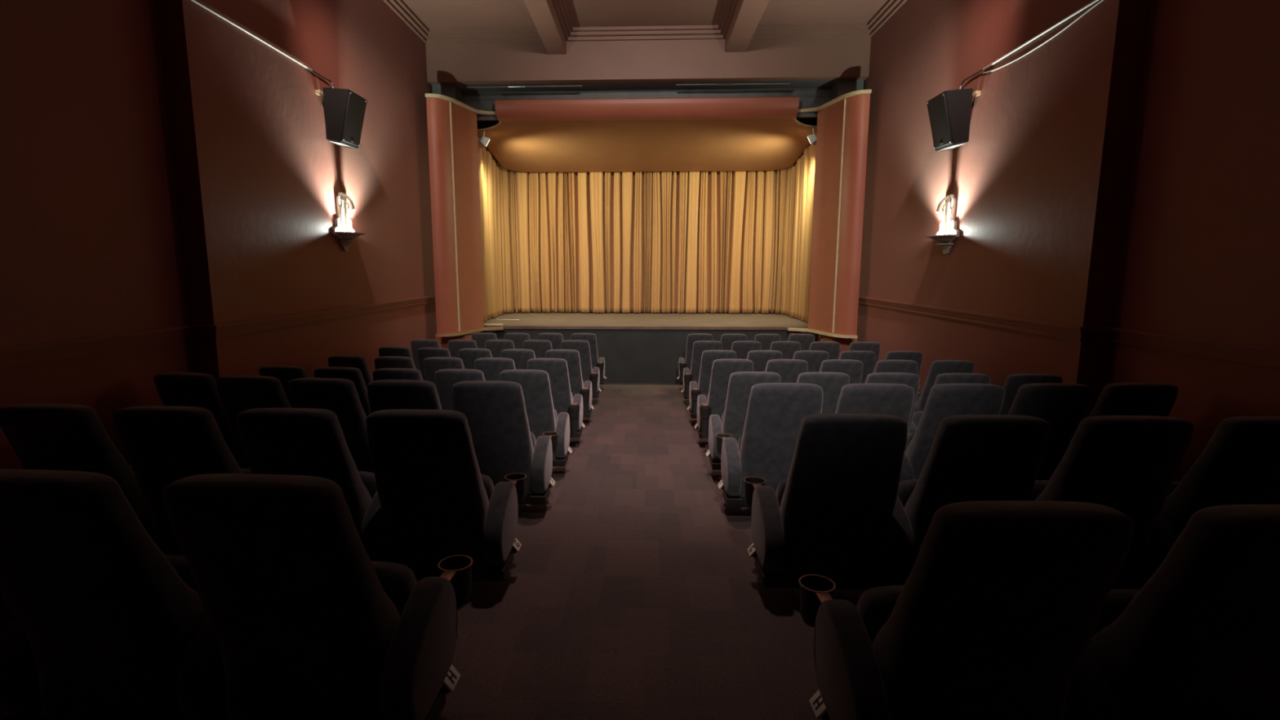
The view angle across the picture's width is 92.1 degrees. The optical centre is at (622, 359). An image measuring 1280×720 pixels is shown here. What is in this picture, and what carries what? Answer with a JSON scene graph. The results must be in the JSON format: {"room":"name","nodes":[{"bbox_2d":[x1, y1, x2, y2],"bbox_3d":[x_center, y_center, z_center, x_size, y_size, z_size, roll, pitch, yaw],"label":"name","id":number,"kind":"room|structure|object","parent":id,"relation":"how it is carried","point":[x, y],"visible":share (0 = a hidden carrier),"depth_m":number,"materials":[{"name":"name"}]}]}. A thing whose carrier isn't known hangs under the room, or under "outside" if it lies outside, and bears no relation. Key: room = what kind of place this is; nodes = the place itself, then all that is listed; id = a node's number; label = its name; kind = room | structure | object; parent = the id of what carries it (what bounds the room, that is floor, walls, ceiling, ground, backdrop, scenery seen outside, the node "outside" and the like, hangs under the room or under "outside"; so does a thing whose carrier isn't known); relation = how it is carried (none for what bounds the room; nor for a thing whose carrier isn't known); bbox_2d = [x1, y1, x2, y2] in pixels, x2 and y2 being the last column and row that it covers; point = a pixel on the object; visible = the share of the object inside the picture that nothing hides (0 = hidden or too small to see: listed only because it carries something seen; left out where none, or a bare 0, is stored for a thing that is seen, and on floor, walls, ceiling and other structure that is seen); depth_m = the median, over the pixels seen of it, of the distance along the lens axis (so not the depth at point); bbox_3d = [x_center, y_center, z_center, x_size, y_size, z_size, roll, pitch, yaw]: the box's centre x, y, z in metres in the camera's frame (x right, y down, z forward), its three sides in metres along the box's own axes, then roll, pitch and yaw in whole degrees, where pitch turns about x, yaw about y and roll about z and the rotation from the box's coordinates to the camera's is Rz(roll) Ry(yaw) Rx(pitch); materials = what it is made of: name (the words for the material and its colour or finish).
{"room":"auditorium","nodes":[
{"label":"auditorium","id":0,"kind":"room"},
{"bbox_2d":[0,0,496,469],"bbox_3d":[-3.434,-1.568,5.513,0.500,6.050,17.500,0,9,2],"label":"wall","id":1,"kind":"structure","parent":0,"point":[162,164],"depth_m":4.76,"materials":[{"name":"red paint"}]},
{"bbox_2d":[0,295,435,368],"bbox_3d":[-3.340,-0.024,3.542,0.255,0.108,12.750,0,9,2],"label":"trim","id":2,"kind":"structure","parent":1,"relation":"attached to","point":[17,356],"depth_m":4.63,"materials":[{"name":"red paint"}]},
{"bbox_2d":[315,87,367,148],"bbox_3d":[-2.964,-2.566,6.579,0.347,0.563,0.480,0,9,2],"label":"wall speaker","id":3,"kind":"object","parent":1,"relation":"attached to","point":[344,110],"visible":1,"depth_m":6.41,"materials":[{"name":"black plastic"}]},
{"bbox_2d":[342,91,366,146],"bbox_3d":[-2.853,-2.560,6.568,0.122,0.503,0.400,0,9,2],"label":"grille","id":4,"kind":"object","parent":3,"relation":"attached to","point":[353,105],"depth_m":6.51,"materials":[{"name":"black metal"}]},
{"bbox_2d":[332,192,365,251],"bbox_3d":[-3.014,-1.541,6.888,0.235,0.645,0.470,0,9,2],"label":"wall sconce","id":5,"kind":"object","parent":1,"relation":"attached to","point":[343,230],"visible":1,"depth_m":6.83,"materials":[{"name":"white glass"}]},
{"bbox_2d":[382,0,542,43],"bbox_3d":[-2.324,-3.933,2.911,1.890,0.137,13.150,0,9,2],"label":"trim","id":6,"kind":"structure","parent":1,"relation":"attached to","point":[399,7],"depth_m":9.26,"materials":[{"name":"paint"}]},
{"bbox_2d":[0,382,867,719],"bbox_3d":[0.148,1.165,4.067,7.800,0.760,14.100,0,9,2],"label":"floor","id":7,"kind":"structure","parent":0,"point":[635,592],"depth_m":2.94,"materials":[{"name":"carpet"}]},
{"bbox_2d":[0,403,155,542],"bbox_3d":[-2.663,0.655,3.145,0.681,0.970,0.548,1,9,4],"label":"seat","id":8,"kind":"object","parent":7,"relation":"on","point":[42,436],"visible":0.34,"depth_m":2.88,"materials":[{"name":"grey fabric"}]},
{"bbox_2d":[0,469,228,719],"bbox_3d":[-1.497,0.737,1.861,0.681,0.970,0.548,1,9,5],"label":"seat","id":9,"kind":"object","parent":7,"relation":"on","point":[108,624],"visible":0.76,"depth_m":1.72,"materials":[{"name":"grey fabric"}]},
{"bbox_2d":[164,554,198,592],"bbox_3d":[-1.481,0.823,2.058,0.461,0.340,0.151,1,9,5],"label":"seat cushion","id":10,"kind":"object","parent":9,"relation":"on","point":[179,562],"depth_m":1.99,"materials":[{"name":"grey fabric"}]},
{"bbox_2d":[112,405,251,555],"bbox_3d":[-2.031,0.662,3.081,0.595,0.970,0.550,1,9,3],"label":"seat","id":11,"kind":"object","parent":7,"relation":"on","point":[163,446],"visible":0.43,"depth_m":2.83,"materials":[{"name":"grey fabric"}]},
{"bbox_2d":[154,372,239,466],"bbox_3d":[-3.042,0.540,4.605,0.681,0.970,0.548,1,9,9],"label":"seat","id":12,"kind":"object","parent":7,"relation":"on","point":[174,388],"visible":0.3,"depth_m":4.32,"materials":[{"name":"grey fabric"}]},
{"bbox_2d":[216,375,291,468],"bbox_3d":[-2.461,0.557,4.446,0.595,0.970,0.550,1,9,7],"label":"seat","id":13,"kind":"object","parent":7,"relation":"on","point":[237,394],"visible":0.33,"depth_m":4.16,"materials":[{"name":"grey fabric"}]},
{"bbox_2d":[259,365,308,408],"bbox_3d":[-2.815,0.480,5.428,0.602,0.935,0.548,1,9,7],"label":"seat","id":14,"kind":"object","parent":7,"relation":"on","point":[284,374],"visible":0.21,"depth_m":5.11,"materials":[{"name":"grey fabric"}]},
{"bbox_2d":[236,407,385,561],"bbox_3d":[-1.444,0.666,3.036,0.595,0.970,0.550,0,9,3],"label":"seat","id":15,"kind":"object","parent":7,"relation":"on","point":[304,442],"visible":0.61,"depth_m":2.79,"materials":[{"name":"grey fabric"}]},
{"bbox_2d":[358,471,377,498],"bbox_3d":[-1.481,0.753,3.236,0.461,0.340,0.151,0,9,3],"label":"seat cushion","id":16,"kind":"object","parent":15,"relation":"on","point":[368,478],"depth_m":3.17,"materials":[{"name":"grey fabric"}]},
{"bbox_2d":[162,473,472,719],"bbox_3d":[-0.847,0.734,1.877,0.625,0.970,0.664,1,9,4],"label":"seat","id":17,"kind":"object","parent":7,"relation":"on","point":[306,626],"visible":1,"depth_m":1.67,"materials":[{"name":"grey fabric"}]},
{"bbox_2d":[370,560,417,617],"bbox_3d":[-0.900,0.828,2.022,0.461,0.340,0.150,1,9,4],"label":"seat cushion","id":18,"kind":"object","parent":17,"relation":"on","point":[397,581],"depth_m":1.95,"materials":[{"name":"grey fabric"}]},
{"bbox_2d":[287,377,374,473],"bbox_3d":[-1.916,0.570,4.332,0.595,0.970,0.550,1,9,6],"label":"seat","id":19,"kind":"object","parent":7,"relation":"on","point":[340,397],"visible":0.36,"depth_m":4.07,"materials":[{"name":"grey fabric"}]},
{"bbox_2d":[314,366,371,417],"bbox_3d":[-2.268,0.491,5.320,0.520,0.935,0.548,1,9,6],"label":"seat","id":20,"kind":"object","parent":7,"relation":"on","point":[353,374],"visible":0.29,"depth_m":5.01,"materials":[{"name":"grey fabric"}]},
{"bbox_2d":[328,355,373,388],"bbox_3d":[-2.777,0.386,6.545,0.602,0.935,0.548,1,9,6],"label":"seat","id":21,"kind":"object","parent":7,"relation":"on","point":[360,362],"visible":0.16,"depth_m":6.23,"materials":[{"name":"grey fabric"}]},
{"bbox_2d":[374,355,415,369],"bbox_3d":[-2.228,0.397,6.446,0.520,0.935,0.548,1,9,5],"label":"seat","id":22,"kind":"object","parent":7,"relation":"on","point":[387,362],"visible":0.23,"depth_m":6.13,"materials":[{"name":"grey fabric"}]},
{"bbox_2d":[373,368,422,381],"bbox_3d":[-1.758,0.499,5.240,0.520,0.935,0.548,1,9,5],"label":"seat","id":23,"kind":"object","parent":7,"relation":"on","point":[380,374],"visible":0.24,"depth_m":4.92,"materials":[{"name":"grey fabric"}]},
{"bbox_2d":[367,379,442,413],"bbox_3d":[-1.365,0.579,4.255,0.595,0.970,0.550,1,9,4],"label":"seat","id":24,"kind":"object","parent":7,"relation":"on","point":[383,394],"visible":0.26,"depth_m":3.95,"materials":[{"name":"grey fabric"}]},
{"bbox_2d":[410,339,439,370],"bbox_3d":[-2.728,0.147,8.810,0.602,0.935,0.548,0,9,2],"label":"seat","id":25,"kind":"object","parent":7,"relation":"on","point":[415,344],"visible":0.21,"depth_m":8.50,"materials":[{"name":"grey fabric"}]},
{"bbox_2d":[417,347,451,380],"bbox_3d":[-2.175,0.287,7.576,0.520,0.935,0.548,1,9,7],"label":"seat","id":26,"kind":"object","parent":7,"relation":"on","point":[423,353],"visible":0.28,"depth_m":7.27,"materials":[{"name":"grey fabric"}]},
{"bbox_2d":[423,356,464,385],"bbox_3d":[-1.716,0.405,6.373,0.520,0.935,0.548,1,9,4],"label":"seat","id":27,"kind":"object","parent":7,"relation":"on","point":[431,365],"visible":0.3,"depth_m":6.06,"materials":[{"name":"grey fabric"}]},
{"bbox_2d":[366,408,526,594],"bbox_3d":[-0.839,0.662,3.062,0.625,0.970,0.664,0,9,2],"label":"seat","id":28,"kind":"object","parent":7,"relation":"on","point":[437,504],"visible":0.98,"depth_m":2.87,"materials":[{"name":"grey fabric"}]},
{"bbox_2d":[480,474,493,502],"bbox_3d":[-0.895,0.756,3.206,0.461,0.340,0.151,0,9,2],"label":"seat cushion","id":29,"kind":"object","parent":28,"relation":"on","point":[487,482],"depth_m":3.15,"materials":[{"name":"grey fabric"}]},
{"bbox_2d":[435,368,484,410],"bbox_3d":[-1.244,0.504,5.185,0.520,0.935,0.548,1,9,3],"label":"seat","id":30,"kind":"object","parent":7,"relation":"on","point":[445,379],"visible":0.23,"depth_m":4.88,"materials":[{"name":"grey fabric"}]},
{"bbox_2d":[457,348,492,368],"bbox_3d":[-1.668,0.298,7.484,0.520,0.935,0.548,1,9,5],"label":"seat","id":31,"kind":"object","parent":7,"relation":"on","point":[468,356],"visible":0.3,"depth_m":7.18,"materials":[{"name":"grey fabric"}]},
{"bbox_2d":[474,357,515,380],"bbox_3d":[-1.201,0.410,6.321,0.520,0.935,0.548,0,9,3],"label":"seat","id":32,"kind":"object","parent":7,"relation":"on","point":[491,367],"visible":0.25,"depth_m":6.01,"materials":[{"name":"grey fabric"}]},
{"bbox_2d":[484,339,514,357],"bbox_3d":[-1.643,0.153,8.769,0.520,0.935,0.548,0,9,2],"label":"seat","id":33,"kind":"object","parent":7,"relation":"on","point":[495,346],"visible":0.23,"depth_m":8.46,"materials":[{"name":"grey fabric"}]},
{"bbox_2d":[452,380,558,517],"bbox_3d":[-0.793,0.575,4.272,0.625,0.970,0.664,0,9,2],"label":"seat","id":34,"kind":"object","parent":7,"relation":"on","point":[495,411],"visible":0.85,"depth_m":4.04,"materials":[{"name":"grey fabric"}]},
{"bbox_2d":[501,348,535,369],"bbox_3d":[-1.157,0.306,7.421,0.520,0.935,0.548,1,9,4],"label":"seat","id":35,"kind":"object","parent":7,"relation":"on","point":[520,357],"visible":0.23,"depth_m":7.11,"materials":[{"name":"grey fabric"}]},
{"bbox_2d":[499,368,572,466],"bbox_3d":[-0.712,0.509,5.150,0.569,0.935,0.558,0,9,2],"label":"seat","id":36,"kind":"object","parent":7,"relation":"on","point":[542,417],"visible":0.55,"depth_m":4.96,"materials":[{"name":"grey fabric"}]},
{"bbox_2d":[523,339,552,358],"bbox_3d":[-1.121,0.156,8.749,0.520,0.935,0.548,0,9,2],"label":"seat","id":37,"kind":"object","parent":7,"relation":"on","point":[540,347],"visible":0.16,"depth_m":8.44,"materials":[{"name":"grey fabric"}]},
{"bbox_2d":[527,358,585,437],"bbox_3d":[-0.673,0.417,6.274,0.557,0.935,0.604,0,9,2],"label":"seat","id":38,"kind":"object","parent":7,"relation":"on","point":[557,369],"visible":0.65,"depth_m":6.05,"materials":[{"name":"grey fabric"}]},
{"bbox_2d":[545,349,594,417],"bbox_3d":[-0.631,0.313,7.370,0.557,0.935,0.604,0,9,2],"label":"seat","id":39,"kind":"object","parent":7,"relation":"on","point":[571,357],"visible":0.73,"depth_m":7.13,"materials":[{"name":"grey fabric"}]},
{"bbox_2d":[560,340,600,397],"bbox_3d":[-0.587,0.162,8.712,0.557,0.935,0.604,0,9,2],"label":"seat","id":40,"kind":"object","parent":7,"relation":"on","point":[582,346],"visible":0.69,"depth_m":8.47,"materials":[{"name":"grey fabric"}]},
{"bbox_2d":[570,333,606,384],"bbox_3d":[-0.543,0.018,9.862,0.557,0.935,0.604,0,9,2],"label":"seat","id":41,"kind":"object","parent":7,"relation":"on","point":[591,338],"visible":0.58,"depth_m":9.62,"materials":[{"name":"grey fabric"}]},
{"bbox_2d":[480,328,789,382],"bbox_3d":[0.190,-0.031,10.797,5.360,1.030,0.080,0,9,2],"label":"stage","id":42,"kind":"object","parent":7,"relation":"on","point":[630,355],"visible":0.21,"depth_m":10.74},
{"bbox_2d":[676,333,712,384],"bbox_3d":[1.160,0.025,9.828,0.557,0.935,0.604,0,9,2],"label":"seat","id":43,"kind":"object","parent":7,"relation":"on","point":[691,338],"visible":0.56,"depth_m":9.59,"materials":[{"name":"grey fabric"}]},
{"bbox_2d":[681,340,722,399],"bbox_3d":[1.114,0.174,8.627,0.557,0.935,0.604,0,9,2],"label":"seat","id":44,"kind":"object","parent":7,"relation":"on","point":[699,347],"visible":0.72,"depth_m":8.39,"materials":[{"name":"grey fabric"}]},
{"bbox_2d":[687,350,736,417],"bbox_3d":[1.064,0.321,7.325,0.557,0.935,0.604,0,9,2],"label":"seat","id":45,"kind":"object","parent":7,"relation":"on","point":[708,357],"visible":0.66,"depth_m":7.10,"materials":[{"name":"grey fabric"}]},
{"bbox_2d":[694,359,753,438],"bbox_3d":[1.027,0.424,6.239,0.557,0.935,0.604,0,9,2],"label":"seat","id":46,"kind":"object","parent":7,"relation":"on","point":[722,369],"visible":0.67,"depth_m":6.02,"materials":[{"name":"grey fabric"}]},
{"bbox_2d":[706,371,781,470],"bbox_3d":[0.976,0.523,5.036,0.569,0.935,0.558,0,9,2],"label":"seat","id":47,"kind":"object","parent":7,"relation":"on","point":[740,384],"visible":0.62,"depth_m":4.84,"materials":[{"name":"grey fabric"}]},
{"bbox_2d":[731,341,761,359],"bbox_3d":[1.650,0.175,8.622,0.520,0.935,0.548,0,9,2],"label":"seat","id":48,"kind":"object","parent":7,"relation":"on","point":[741,348],"visible":0.26,"depth_m":8.31,"materials":[{"name":"grey fabric"}]},
{"bbox_2d":[746,350,782,371],"bbox_3d":[1.599,0.321,7.322,0.520,0.935,0.548,0,9,2],"label":"seat","id":49,"kind":"object","parent":7,"relation":"on","point":[759,358],"visible":0.27,"depth_m":7.01,"materials":[{"name":"grey fabric"}]},
{"bbox_2d":[715,382,822,516],"bbox_3d":[0.981,0.585,4.205,0.625,0.970,0.664,0,9,2],"label":"seat","id":50,"kind":"object","parent":7,"relation":"on","point":[765,449],"visible":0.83,"depth_m":3.97,"materials":[{"name":"grey fabric"}]},
{"bbox_2d":[769,341,800,359],"bbox_3d":[2.173,0.179,8.594,0.520,0.935,0.548,0,9,3],"label":"seat","id":51,"kind":"object","parent":7,"relation":"on","point":[788,348],"visible":0.27,"depth_m":8.28,"materials":[{"name":"grey fabric"}]},
{"bbox_2d":[765,359,808,382],"bbox_3d":[1.562,0.424,6.236,0.520,0.935,0.548,0,9,2],"label":"seat","id":52,"kind":"object","parent":7,"relation":"on","point":[788,370],"visible":0.27,"depth_m":5.92,"materials":[{"name":"grey fabric"}]},
{"bbox_2d":[792,350,828,372],"bbox_3d":[2.121,0.324,7.303,0.520,0.935,0.548,0,9,2],"label":"seat","id":53,"kind":"object","parent":7,"relation":"on","point":[814,358],"visible":0.22,"depth_m":6.99,"materials":[{"name":"grey fabric"}]},
{"bbox_2d":[796,372,849,413],"bbox_3d":[1.516,0.525,5.017,0.520,0.935,0.548,0,9,2],"label":"seat","id":54,"kind":"object","parent":7,"relation":"on","point":[832,384],"visible":0.26,"depth_m":4.71,"materials":[{"name":"grey fabric"}]},
{"bbox_2d":[808,341,839,359],"bbox_3d":[2.696,0.184,8.560,0.520,0.935,0.548,0,9,3],"label":"seat","id":55,"kind":"object","parent":7,"relation":"on","point":[832,348],"visible":0.25,"depth_m":8.25,"materials":[{"name":"grey fabric"}]},
{"bbox_2d":[743,413,907,604],"bbox_3d":[0.944,0.673,2.984,0.625,0.970,0.664,0,9,2],"label":"seat","id":56,"kind":"object","parent":7,"relation":"on","point":[831,517],"visible":0.96,"depth_m":2.79,"materials":[{"name":"grey fabric"}]},
{"bbox_2d":[775,479,787,506],"bbox_3d":[1.010,0.768,3.123,0.461,0.340,0.151,0,9,2],"label":"seat cushion","id":57,"kind":"object","parent":56,"relation":"on","point":[780,489],"depth_m":3.09,"materials":[{"name":"grey fabric"}]},
{"bbox_2d":[819,359,862,383],"bbox_3d":[2.084,0.427,6.216,0.520,0.935,0.548,0,9,2],"label":"seat","id":58,"kind":"object","parent":7,"relation":"on","point":[853,368],"visible":0.22,"depth_m":5.90,"materials":[{"name":"grey fabric"}]},
{"bbox_2d":[839,351,875,383],"bbox_3d":[2.643,0.327,7.283,0.520,0.935,0.548,0,9,2],"label":"seat","id":59,"kind":"object","parent":7,"relation":"on","point":[867,357],"visible":0.3,"depth_m":6.97,"materials":[{"name":"grey fabric"}]},
{"bbox_2d":[835,382,914,435],"bbox_3d":[1.555,0.596,4.134,0.595,0.970,0.550,0,9,1],"label":"seat","id":60,"kind":"object","parent":7,"relation":"on","point":[893,399],"visible":0.3,"depth_m":3.83,"materials":[{"name":"grey fabric"}]},
{"bbox_2d":[865,372,919,433],"bbox_3d":[2.038,0.529,4.993,0.520,0.935,0.548,0,9,2],"label":"seat","id":61,"kind":"object","parent":7,"relation":"on","point":[912,380],"visible":0.18,"depth_m":4.67,"materials":[{"name":"grey fabric"}]},
{"bbox_2d":[873,360,918,374],"bbox_3d":[2.606,0.430,6.197,0.520,0.935,0.548,0,9,2],"label":"seat","id":62,"kind":"object","parent":7,"relation":"on","point":[882,366],"visible":0.26,"depth_m":5.88,"materials":[{"name":"grey fabric"}]},
{"bbox_2d":[884,351,922,391],"bbox_3d":[3.206,0.330,7.261,0.602,0.935,0.548,0,9,2],"label":"seat","id":63,"kind":"object","parent":7,"relation":"on","point":[915,356],"visible":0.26,"depth_m":6.94,"materials":[{"name":"grey fabric"}]},
{"bbox_2d":[914,360,974,412],"bbox_3d":[3.169,0.434,6.175,0.602,0.935,0.548,0,9,2],"label":"seat","id":64,"kind":"object","parent":7,"relation":"on","point":[937,367],"visible":0.3,"depth_m":5.88,"materials":[{"name":"grey fabric"}]},
{"bbox_2d":[909,373,990,433],"bbox_3d":[2.561,0.532,4.967,0.520,0.935,0.548,0,9,3],"label":"seat","id":65,"kind":"object","parent":7,"relation":"on","point":[944,378],"visible":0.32,"depth_m":4.64,"materials":[{"name":"grey fabric"}]},
{"bbox_2d":[898,383,1004,482],"bbox_3d":[2.117,0.597,4.136,0.595,0.970,0.550,0,9,1],"label":"seat","id":66,"kind":"object","parent":7,"relation":"on","point":[944,400],"visible":0.44,"depth_m":3.86,"materials":[{"name":"grey fabric"}]},
{"bbox_2d":[798,500,1133,719],"bbox_3d":[0.897,0.777,1.775,0.625,0.970,0.664,0,9,0],"label":"seat","id":67,"kind":"object","parent":7,"relation":"on","point":[995,615],"visible":1,"depth_m":1.53,"materials":[{"name":"grey fabric"}]},
{"bbox_2d":[856,585,903,644],"bbox_3d":[0.960,0.872,1.916,0.461,0.340,0.150,0,9,0],"label":"seat cushion","id":68,"kind":"object","parent":67,"relation":"on","point":[875,606],"depth_m":1.86,"materials":[{"name":"grey fabric"}]},
{"bbox_2d":[887,414,1050,586],"bbox_3d":[1.548,0.685,2.908,0.595,0.970,0.550,0,9,2],"label":"seat","id":69,"kind":"object","parent":7,"relation":"on","point":[971,457],"visible":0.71,"depth_m":2.68,"materials":[{"name":"grey fabric"}]},
{"bbox_2d":[897,479,918,508],"bbox_3d":[1.600,0.771,3.104,0.461,0.340,0.151,0,9,2],"label":"seat cushion","id":70,"kind":"object","parent":69,"relation":"on","point":[905,488],"depth_m":3.05,"materials":[{"name":"grey fabric"}]},
{"bbox_2d":[1000,373,1062,414],"bbox_3d":[3.124,0.536,4.936,0.602,0.935,0.548,0,9,3],"label":"seat","id":71,"kind":"object","parent":7,"relation":"on","point":[1013,382],"visible":0.14,"depth_m":4.63,"materials":[{"name":"grey fabric"}]},
{"bbox_2d":[1007,382,1093,479],"bbox_3d":[2.678,0.597,4.154,0.595,0.970,0.550,0,9,0],"label":"seat","id":72,"kind":"object","parent":7,"relation":"on","point":[1064,406],"visible":0.36,"depth_m":3.88,"materials":[{"name":"grey fabric"}]},
{"bbox_2d":[1030,415,1194,589],"bbox_3d":[2.138,0.688,2.894,0.595,0.970,0.550,0,9,2],"label":"seat","id":73,"kind":"object","parent":7,"relation":"on","point":[1129,465],"visible":0.49,"depth_m":2.66,"materials":[{"name":"grey fabric"}]},
{"bbox_2d":[1030,480,1049,501],"bbox_3d":[2.189,0.774,3.090,0.461,0.340,0.151,0,9,2],"label":"seat cushion","id":74,"kind":"object","parent":73,"relation":"on","point":[1039,485],"depth_m":3.03,"materials":[{"name":"grey fabric"}]},
{"bbox_2d":[1088,382,1177,417],"bbox_3d":[3.284,0.594,4.188,0.681,0.970,0.548,0,9,-1],"label":"seat","id":75,"kind":"object","parent":7,"relation":"on","point":[1157,399],"visible":0.25,"depth_m":3.89,"materials":[{"name":"grey fabric"}]},
{"bbox_2d":[1063,504,1279,719],"bbox_3d":[1.550,0.789,1.697,0.681,0.970,0.548,0,9,0],"label":"seat","id":76,"kind":"object","parent":7,"relation":"on","point":[1200,639],"visible":0.66,"depth_m":1.52,"materials":[{"name":"grey fabric"}]},
{"bbox_2d":[1091,589,1139,637],"bbox_3d":[1.551,0.875,1.894,0.461,0.340,0.150,0,9,0],"label":"seat cushion","id":77,"kind":"object","parent":76,"relation":"on","point":[1117,600],"depth_m":1.83,"materials":[{"name":"grey fabric"}]},
{"bbox_2d":[1145,416,1279,580],"bbox_3d":[2.775,0.690,2.884,0.681,0.970,0.548,0,9,1],"label":"seat","id":78,"kind":"object","parent":7,"relation":"on","point":[1239,464],"visible":0.41,"depth_m":2.67,"materials":[{"name":"grey fabric"}]},
{"bbox_2d":[431,84,462,102],"bbox_3d":[-2.802,-4.220,9.909,0.360,0.279,0.428,0,9,2],"label":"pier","id":79,"kind":"object","parent":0,"point":[451,91],"visible":0.5,"depth_m":9.70,"materials":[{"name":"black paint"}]},
{"bbox_2d":[435,331,480,348],"bbox_3d":[-2.738,0.018,10.504,0.530,1.020,0.940,0,9,2],"label":"wall","id":80,"kind":"structure","parent":0,"point":[443,341],"depth_m":10.01,"materials":[{"name":"paint"}]},
{"bbox_2d":[425,93,503,337],"bbox_3d":[-2.499,-2.217,9.869,0.283,3.580,1.414,5,10,31],"label":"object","id":81,"kind":"object","parent":80,"relation":"on","point":[452,126],"visible":1,"depth_m":9.60,"materials":[{"name":"paint"}]},
{"bbox_2d":[402,0,887,29],"bbox_3d":[0.213,-4.424,4.939,7.800,0.230,17.500,0,9,2],"label":"ceiling","id":82,"kind":"structure","parent":0,"point":[434,14],"depth_m":8.62,"materials":[{"name":"paint"}]},
{"bbox_2d":[484,311,808,329],"bbox_3d":[0.443,-0.829,12.458,6.690,0.050,3.700,0,9,2],"label":"floor","id":83,"kind":"structure","parent":0,"point":[531,320],"depth_m":11.84,"materials":[{"name":"brown wood"}]},
{"bbox_2d":[462,87,831,128],"bbox_3d":[0.381,-4.173,10.330,6.690,0.500,0.650,0,9,2],"label":"wall","id":84,"kind":"structure","parent":0,"point":[809,98],"depth_m":10.01,"materials":[{"name":"black paint"}]},
{"bbox_2d":[477,136,646,321],"bbox_3d":[-1.673,-2.638,12.843,4.201,3.374,2.008,-7,11,-39],"label":"stage curtain","id":85,"kind":"object","parent":84,"relation":"hanging from","point":[551,242],"visible":0.81,"depth_m":13.36,"materials":[{"name":"gold fabric"}]},
{"bbox_2d":[477,96,817,172],"bbox_3d":[0.446,-4.065,11.389,6.537,0.670,6.279,-7,11,-39],"label":"soffit","id":86,"kind":"object","parent":84,"relation":"attached to","point":[482,141],"depth_m":10.72,"materials":[{"name":"red paint"}]},
{"bbox_2d":[645,143,816,323],"bbox_3d":[2.640,-2.610,12.665,4.164,3.377,1.987,8,12,44],"label":"stage curtain","id":87,"kind":"object","parent":84,"relation":"hanging from","point":[717,242],"visible":0.91,"depth_m":13.24,"materials":[{"name":"gold fabric"}]},
{"bbox_2d":[425,36,871,84],"bbox_3d":[0.349,-4.636,9.416,6.730,0.690,0.120,0,9,2],"label":"wall","id":88,"kind":"structure","parent":0,"point":[813,58],"depth_m":9.37,"materials":[{"name":"paint"}]},
{"bbox_2d":[523,0,566,54],"bbox_3d":[-1.242,-3.835,2.884,0.275,0.320,13.150,0,9,2],"label":"beam","id":89,"kind":"structure","parent":88,"relation":"attached to","point":[544,15],"depth_m":8.31,"materials":[{"name":"paint"}]},
{"bbox_2d":[551,0,738,41],"bbox_3d":[0.095,-3.919,2.819,2.400,0.137,13.150,0,9,2],"label":"trim","id":90,"kind":"structure","parent":88,"relation":"attached to","point":[571,33],"depth_m":9.17,"materials":[{"name":"paint"}]},
{"bbox_2d":[724,0,768,52],"bbox_3d":[1.449,-3.819,2.782,0.310,0.320,13.150,0,9,2],"label":"beam","id":91,"kind":"structure","parent":88,"relation":"attached to","point":[748,14],"depth_m":8.28,"materials":[{"name":"paint"}]},
{"bbox_2d":[431,79,865,91],"bbox_3d":[0.361,-4.365,9.765,6.730,0.050,0.490,0,9,2],"label":"track","id":92,"kind":"structure","parent":0,"point":[806,83],"depth_m":9.78,"materials":[{"name":"black metal"}]},
{"bbox_2d":[817,333,857,356],"bbox_3d":[3.507,0.054,10.267,0.430,1.020,0.940,0,9,2],"label":"wall","id":93,"kind":"structure","parent":0,"point":[845,343],"depth_m":9.77,"materials":[{"name":"paint"}]},
{"bbox_2d":[787,89,871,338],"bbox_3d":[3.223,-2.190,9.691,0.282,3.580,1.414,-4,10,-27],"label":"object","id":94,"kind":"object","parent":93,"relation":"on","point":[842,122],"visible":1,"depth_m":9.40,"materials":[{"name":"paint"}]},
{"bbox_2d":[830,79,863,100],"bbox_3d":[3.514,-4.184,9.669,0.380,0.279,0.428,0,9,2],"label":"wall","id":95,"kind":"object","parent":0,"point":[841,87],"visible":0.5,"depth_m":9.46,"materials":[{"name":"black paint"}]},
{"bbox_2d":[797,0,1279,480],"bbox_3d":[3.825,-1.526,5.238,0.570,6.050,17.500,0,9,2],"label":"wall","id":96,"kind":"structure","parent":0,"point":[1122,171],"depth_m":4.70,"materials":[{"name":"red paint"}]},
{"bbox_2d":[751,0,906,39],"bbox_3d":[2.530,-3.905,2.727,1.855,0.137,13.150,0,9,2],"label":"trim","id":97,"kind":"structure","parent":96,"relation":"attached to","point":[868,29],"depth_m":9.09,"materials":[{"name":"paint"}]},
{"bbox_2d":[924,194,959,254],"bbox_3d":[3.481,-1.490,6.785,0.235,0.645,0.470,0,9,2],"label":"wall sconce","id":98,"kind":"object","parent":96,"relation":"attached to","point":[948,233],"visible":1,"depth_m":6.72,"materials":[{"name":"white glass"}]},
{"bbox_2d":[926,88,981,151],"bbox_3d":[3.418,-2.490,6.433,0.347,0.563,0.480,0,9,2],"label":"wall speaker","id":99,"kind":"object","parent":96,"relation":"attached to","point":[949,112],"visible":1,"depth_m":6.26,"materials":[{"name":"black plastic"}]},
{"bbox_2d":[927,93,951,148],"bbox_3d":[3.305,-2.486,6.431,0.122,0.503,0.400,0,9,2],"label":"grille","id":100,"kind":"object","parent":99,"relation":"attached to","point":[940,107],"depth_m":6.38,"materials":[{"name":"black metal"}]},
{"bbox_2d":[858,296,1279,368],"bbox_3d":[3.539,0.015,3.281,0.275,0.108,12.750,0,9,2],"label":"trim","id":101,"kind":"structure","parent":96,"relation":"attached to","point":[1260,355],"depth_m":4.64,"materials":[{"name":"red paint"}]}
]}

